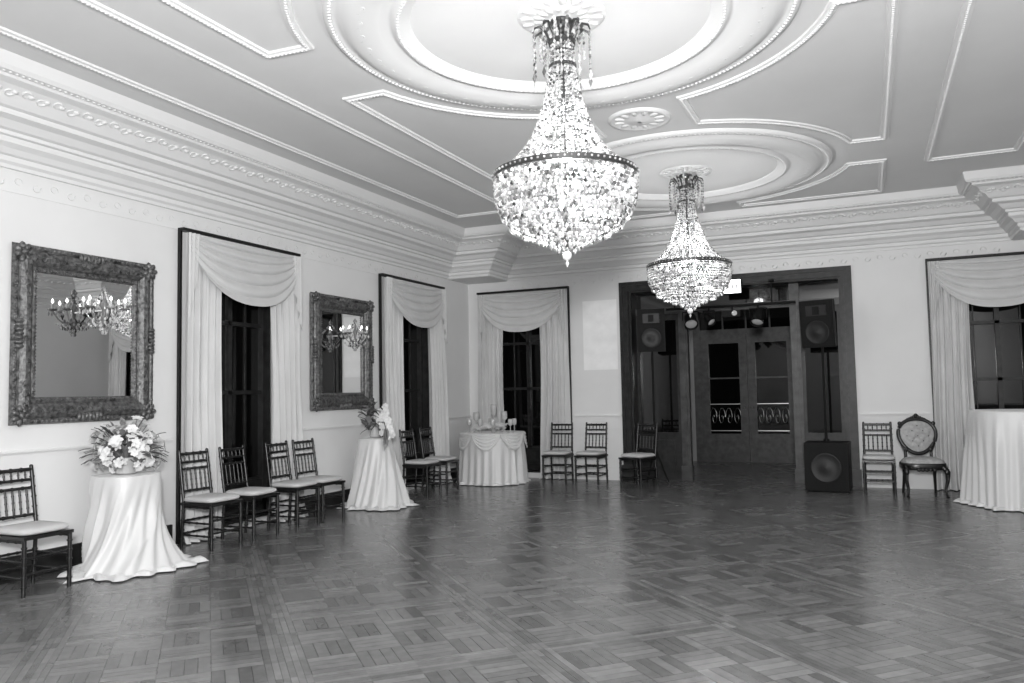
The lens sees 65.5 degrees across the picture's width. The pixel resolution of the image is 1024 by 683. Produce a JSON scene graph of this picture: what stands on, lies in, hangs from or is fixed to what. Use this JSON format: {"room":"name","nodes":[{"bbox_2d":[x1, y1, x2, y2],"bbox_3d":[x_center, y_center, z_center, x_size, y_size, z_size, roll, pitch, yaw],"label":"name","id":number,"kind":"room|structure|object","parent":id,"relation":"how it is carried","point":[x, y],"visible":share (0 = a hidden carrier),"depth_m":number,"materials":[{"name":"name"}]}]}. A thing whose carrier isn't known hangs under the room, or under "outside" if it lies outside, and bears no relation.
{"room":"event hall","nodes":[
{"label":"event hall","id":0,"kind":"room"},
{"bbox_2d":[8,241,157,426],"bbox_3d":[-3.766,-0.036,7.106,0.115,1.526,1.431,-3,-4,24],"label":"mirror","id":1,"kind":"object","parent":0,"point":[62,368],"depth_m":7.00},
{"bbox_2d":[0,167,469,557],"bbox_3d":[-3.864,-0.025,7.407,0.300,4.030,14.600,-3,-4,24],"label":"wall","id":2,"kind":"structure","parent":0,"point":[61,481],"depth_m":7.84,"materials":[{"name":"paint"}]},
{"bbox_2d":[0,467,456,584],"bbox_3d":[-3.674,1.879,7.218,0.035,0.200,14.600,-3,-4,24],"label":"baseboard","id":3,"kind":"structure","parent":2,"relation":"attached to","point":[55,560],"depth_m":6.77,"materials":[{"name":"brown wood"}]},
{"bbox_2d":[175,227,307,543],"bbox_3d":[-2.912,0.470,8.819,0.213,3.185,1.870,-3,-4,24],"label":"window curtain","id":4,"kind":"object","parent":2,"relation":"hanging from","point":[249,273],"visible":0.94,"depth_m":8.44,"materials":[{"name":"fabric"}]},
{"bbox_2d":[221,292,271,523],"bbox_3d":[-3.120,0.552,8.907,0.270,3.040,1.280,-3,-4,24],"label":"window","id":5,"kind":"structure","parent":2,"relation":"in","point":[245,329],"depth_m":9.21,"materials":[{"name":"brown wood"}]},
{"bbox_2d":[378,273,452,492],"bbox_3d":[-1.424,0.651,12.147,0.212,3.185,1.870,-3,-4,24],"label":"window curtain","id":6,"kind":"object","parent":2,"relation":"hanging from","point":[424,305],"visible":0.9,"depth_m":12.03,"materials":[{"name":"fabric"}]},
{"bbox_2d":[403,316,429,483],"bbox_3d":[-1.631,0.734,12.235,0.270,3.040,1.280,-3,-4,24],"label":"window","id":7,"kind":"structure","parent":2,"relation":"in","point":[415,338],"depth_m":12.66,"materials":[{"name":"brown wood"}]},
{"bbox_2d":[0,413,930,454],"bbox_3d":[0.400,0.753,5.457,9.000,0.030,14.600,-3,-4,24],"label":"trim","id":8,"kind":"structure","parent":2,"relation":"attached to","point":[352,425],"depth_m":9.78,"materials":[{"name":"white paint"}]},
{"bbox_2d":[0,177,999,289],"bbox_3d":[0.517,-1.356,7.059,8.107,0.135,11.806,-3,-4,24],"label":"trim","id":9,"kind":"structure","parent":2,"relation":"attached to","point":[0,177],"depth_m":8.81,"materials":[{"name":"paint"}]},
{"bbox_2d":[0,48,1023,284],"bbox_3d":[0.349,-1.901,5.625,9.000,0.680,14.600,-3,-4,24],"label":"trim","id":10,"kind":"structure","parent":2,"relation":"attached to","point":[56,125],"depth_m":9.95,"materials":[{"name":"white paint"}]},
{"bbox_2d":[309,291,374,411],"bbox_3d":[-2.221,0.153,10.561,0.115,1.526,1.361,-3,-4,24],"label":"mirror","id":11,"kind":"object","parent":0,"point":[341,377],"depth_m":10.48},
{"bbox_2d":[0,461,1023,682],"bbox_3d":[1.155,1.925,7.030,9.600,0.100,18.800,-3,-4,24],"label":"floor","id":12,"kind":"structure","parent":0,"point":[736,572],"depth_m":5.67,"materials":[{"name":"wood"}]},
{"bbox_2d":[0,464,73,597],"bbox_3d":[-3.746,1.444,6.166,0.490,0.940,0.414,-3,-4,24],"label":"chair","id":13,"kind":"object","parent":12,"relation":"on","point":[19,533],"visible":1,"depth_m":6.19,"materials":[{"name":"black paint"}]},
{"bbox_2d":[57,471,208,583],"bbox_3d":[-3.283,1.539,6.812,0.949,0.788,1.189,-3,-4,24],"label":"tablecloth","id":14,"kind":"object","parent":12,"relation":"on","point":[126,535],"visible":0.96,"depth_m":6.66,"materials":[{"name":"white fabric"}]},
{"bbox_2d":[79,415,168,473],"bbox_3d":[-3.343,0.899,6.918,0.682,0.507,0.715,-3,-4,24],"label":"flower arrangement","id":15,"kind":"object","parent":14,"relation":"on","point":[131,455],"visible":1,"depth_m":6.84,"materials":[{"name":"white plant"}]},
{"bbox_2d":[178,448,243,551],"bbox_3d":[-2.967,1.533,7.811,0.490,0.940,0.414,-3,-4,26],"label":"chair","id":16,"kind":"object","parent":12,"relation":"on","point":[210,500],"visible":1,"depth_m":7.76,"materials":[{"name":"black paint"}]},
{"bbox_2d":[218,444,279,540],"bbox_3d":[-2.743,1.559,8.288,0.490,0.940,0.414,-3,-4,22],"label":"chair","id":17,"kind":"object","parent":12,"relation":"on","point":[249,494],"visible":0.9,"depth_m":8.25,"materials":[{"name":"black paint"}]},
{"bbox_2d":[264,440,320,529],"bbox_3d":[-2.471,1.595,8.944,0.490,0.940,0.415,-3,-4,24],"label":"chair","id":18,"kind":"object","parent":12,"relation":"on","point":[290,486],"visible":0.98,"depth_m":8.89,"materials":[{"name":"black paint"}]},
{"bbox_2d":[291,438,345,522],"bbox_3d":[-2.283,1.618,9.364,0.490,0.940,0.414,-3,-4,26],"label":"chair","id":19,"kind":"object","parent":12,"relation":"on","point":[323,480],"visible":0.91,"depth_m":9.36,"materials":[{"name":"black paint"}]},
{"bbox_2d":[336,438,418,510],"bbox_3d":[-1.719,1.693,10.364,1.006,0.868,1.016,-3,-4,24],"label":"pedestal table","id":20,"kind":"object","parent":12,"relation":"on","point":[377,483],"visible":0.98,"depth_m":10.13,"materials":[{"name":"grey fabric"}]},
{"bbox_2d":[357,402,395,450],"bbox_3d":[-1.751,1.096,10.292,0.506,0.634,0.337,0,-4,-12],"label":"orchid arrangement","id":21,"kind":"object","parent":20,"relation":"on","point":[387,430],"visible":1,"depth_m":10.27,"materials":[{"name":"white plant"}]},
{"bbox_2d":[399,428,441,496],"bbox_3d":[-1.329,1.734,11.497,0.490,0.940,0.415,-3,-4,24],"label":"chair","id":22,"kind":"object","parent":12,"relation":"on","point":[415,463],"visible":0.98,"depth_m":11.44,"materials":[{"name":"black paint"}]},
{"bbox_2d":[418,427,458,491],"bbox_3d":[-1.105,1.762,11.997,0.490,0.940,0.414,-3,-4,22],"label":"chair","id":23,"kind":"object","parent":12,"relation":"on","point":[442,459],"visible":0.86,"depth_m":11.96,"materials":[{"name":"black paint"}]},
{"bbox_2d":[456,430,530,485],"bbox_3d":[-0.305,1.858,12.821,1.225,0.795,1.136,-3,-4,24],"label":"table","id":24,"kind":"object","parent":12,"relation":"on","point":[486,458],"visible":0.95,"depth_m":12.38,"materials":[{"name":"grey fabric"}]},
{"bbox_2d":[467,404,516,432],"bbox_3d":[-0.299,1.234,12.793,0.641,0.440,0.713,2,-4,-36],"label":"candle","id":25,"kind":"object","parent":24,"relation":"on","point":[491,423],"visible":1,"depth_m":12.76,"materials":[{"name":"clear glass"}]},
{"bbox_2d":[541,422,573,483],"bbox_3d":[0.741,1.772,12.721,0.414,0.940,0.490,-2,-4,21],"label":"chair","id":26,"kind":"object","parent":12,"relation":"on","point":[551,453],"visible":1,"depth_m":12.79,"materials":[{"name":"black paint"}]},
{"bbox_2d":[574,422,607,484],"bbox_3d":[1.255,1.749,12.515,0.414,0.940,0.490,-3,-4,28],"label":"chair","id":27,"kind":"object","parent":12,"relation":"on","point":[586,453],"visible":1,"depth_m":12.55,"materials":[{"name":"black paint"}]},
{"bbox_2d":[618,423,657,488],"bbox_3d":[1.906,1.699,11.916,0.490,0.940,0.414,2,-5,-44],"label":"chair","id":28,"kind":"object","parent":12,"relation":"on","point":[642,457],"visible":1,"depth_m":11.88,"materials":[{"name":"black paint"}]},
{"bbox_2d":[637,308,668,483],"bbox_3d":[2.191,0.834,12.328,0.420,2.692,0.397,-2,-4,12],"label":"loudspeaker","id":29,"kind":"object","parent":12,"relation":"on","point":[650,322],"visible":0.86,"depth_m":12.23,"materials":[{"name":"black plastic"}]},
{"bbox_2d":[666,279,795,329],"bbox_3d":[3.263,-0.544,11.982,1.900,0.708,0.303,-3,-4,24],"label":"light bar","id":30,"kind":"object","parent":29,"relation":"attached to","point":[757,320],"visible":0.95,"depth_m":11.89,"materials":[{"name":"black metal"}]},
{"bbox_2d":[803,440,852,492],"bbox_3d":[4.394,1.732,11.060,0.560,0.670,0.530,-3,-4,28],"label":"speaker","id":31,"kind":"object","parent":12,"relation":"on","point":[827,464],"visible":1,"depth_m":10.85},
{"bbox_2d":[799,299,837,440],"bbox_3d":[4.360,0.392,11.154,0.460,1.997,0.446,-4,-5,40],"label":"loudspeaker","id":32,"kind":"object","parent":31,"relation":"on","point":[817,317],"visible":1,"depth_m":11.07,"materials":[{"name":"black plastic"}]},
{"bbox_2d":[862,422,896,493],"bbox_3d":[4.995,1.573,10.851,0.415,0.940,0.490,-3,-4,24],"label":"chair","id":33,"kind":"object","parent":12,"relation":"on","point":[884,458],"visible":1,"depth_m":10.93,"materials":[{"name":"black paint"}]},
{"bbox_2d":[896,413,950,497],"bbox_3d":[5.388,1.490,10.469,0.550,1.071,0.584,-2,-4,16],"label":"chair","id":34,"kind":"object","parent":12,"relation":"on","point":[917,435],"visible":1,"depth_m":10.64,"materials":[{"name":"black paint"}]},
{"bbox_2d":[953,409,1023,511],"bbox_3d":[6.061,1.364,9.411,1.542,1.108,1.524,-3,-4,24],"label":"tablecloth","id":35,"kind":"object","parent":12,"relation":"on","point":[992,476],"visible":1,"depth_m":9.11,"materials":[{"name":"white fabric"}]},
{"bbox_2d":[0,0,1023,228],"bbox_3d":[0.342,-2.286,5.649,9.600,0.100,15.200,-3,-4,24],"label":"ceiling","id":36,"kind":"structure","parent":0,"point":[834,80],"depth_m":6.67,"materials":[{"name":"paint"}]},
{"bbox_2d":[0,0,1023,222],"bbox_3d":[0.576,-2.191,6.165,7.080,0.034,11.620,-3,-4,24],"label":"trim","id":37,"kind":"structure","parent":36,"relation":"attached to","point":[892,10],"depth_m":6.98,"materials":[{"name":"white paint"}]},
{"bbox_2d":[492,14,639,266],"bbox_3d":[0.357,-1.357,5.438,1.002,1.720,1.003,-3,-4,21],"label":"crystal chandelier","id":38,"kind":"object","parent":36,"relation":"hanging from","point":[625,190],"visible":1,"depth_m":5.25,"materials":[{"name":"clear glass"}]},
{"bbox_2d":[321,0,831,207],"bbox_3d":[1.210,-2.088,7.581,3.260,0.085,7.570,-3,-4,24],"label":"ceiling medallion","id":39,"kind":"structure","parent":36,"relation":"attached to","point":[378,36],"depth_m":6.45,"materials":[{"name":"white paint"}]},
{"bbox_2d":[646,173,731,317],"bbox_3d":[2.093,-1.136,9.465,1.002,1.720,1.003,-3,-4,21],"label":"crystal chandelier","id":40,"kind":"object","parent":36,"relation":"hanging from","point":[655,270],"visible":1,"depth_m":9.27,"materials":[{"name":"clear glass"}]},
{"bbox_2d":[689,330,750,460],"bbox_3d":[4.282,0.549,13.960,5.700,3.400,3.450,-3,-4,24],"label":"wall","id":41,"kind":"structure","parent":0,"point":[690,331],"depth_m":15.95,"materials":[{"name":"grey"}]},
{"bbox_2d":[693,307,795,462],"bbox_3d":[4.584,0.715,15.485,2.060,3.250,0.100,-3,-4,24],"label":"door","id":42,"kind":"structure","parent":41,"relation":"in","point":[723,384],"depth_m":15.50,"materials":[{"name":"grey wood"}]},
{"bbox_2d":[468,240,1023,489],"bbox_3d":[3.420,0.146,12.311,9.600,4.030,0.300,-3,-4,24],"label":"wall","id":43,"kind":"structure","parent":0,"point":[890,311],"depth_m":11.41,"materials":[{"name":"paint"}]},
{"bbox_2d":[476,286,573,478],"bbox_3d":[0.171,0.702,13.432,1.730,3.185,0.214,-3,-4,24],"label":"window curtain","id":44,"kind":"object","parent":43,"relation":"hanging from","point":[521,310],"visible":0.95,"depth_m":13.33,"materials":[{"name":"fabric"}]},
{"bbox_2d":[503,327,558,478],"bbox_3d":[0.266,0.786,13.638,1.280,3.040,0.270,-3,-4,24],"label":"window","id":45,"kind":"structure","parent":43,"relation":"in","point":[521,350],"depth_m":13.75,"materials":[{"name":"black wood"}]},
{"bbox_2d":[582,299,617,369],"bbox_3d":[1.442,-0.106,13.039,0.580,1.140,0.008,-3,-4,24],"label":"projection screen","id":46,"kind":"object","parent":43,"relation":"attached to","point":[600,346],"visible":1,"depth_m":13.03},
{"bbox_2d":[723,279,741,294],"bbox_3d":[3.326,-0.843,12.107,0.320,0.240,0.067,-3,-4,24],"label":"exit sign","id":47,"kind":"object","parent":43,"relation":"attached to","point":[735,286],"visible":0.52,"depth_m":12.05,"materials":[{"name":"white plastic"}]},
{"bbox_2d":[619,265,862,487],"bbox_3d":[3.427,0.571,12.296,3.510,3.180,0.480,-3,-4,24],"label":"trim","id":48,"kind":"structure","parent":43,"relation":"attached to","point":[672,387],"depth_m":12.37,"materials":[{"name":"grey wood"}]},
{"bbox_2d":[577,467,933,488],"bbox_3d":[3.390,2.049,12.042,9.000,0.200,0.025,-3,-4,24],"label":"baseboard","id":49,"kind":"structure","parent":43,"relation":"attached to","point":[916,481],"depth_m":11.22,"materials":[{"name":"white paint"}]},
{"bbox_2d":[925,251,1023,490],"bbox_3d":[6.538,0.402,10.601,1.730,3.185,0.214,-3,-4,24],"label":"window curtain","id":50,"kind":"object","parent":43,"relation":"hanging from","point":[991,280],"visible":0.92,"depth_m":10.84,"materials":[{"name":"fabric"}]},
{"bbox_2d":[969,303,1023,408],"bbox_3d":[6.633,0.485,10.806,1.280,3.040,0.270,-3,-4,24],"label":"window","id":51,"kind":"structure","parent":43,"relation":"in","point":[996,333],"depth_m":10.90,"materials":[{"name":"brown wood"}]}
]}

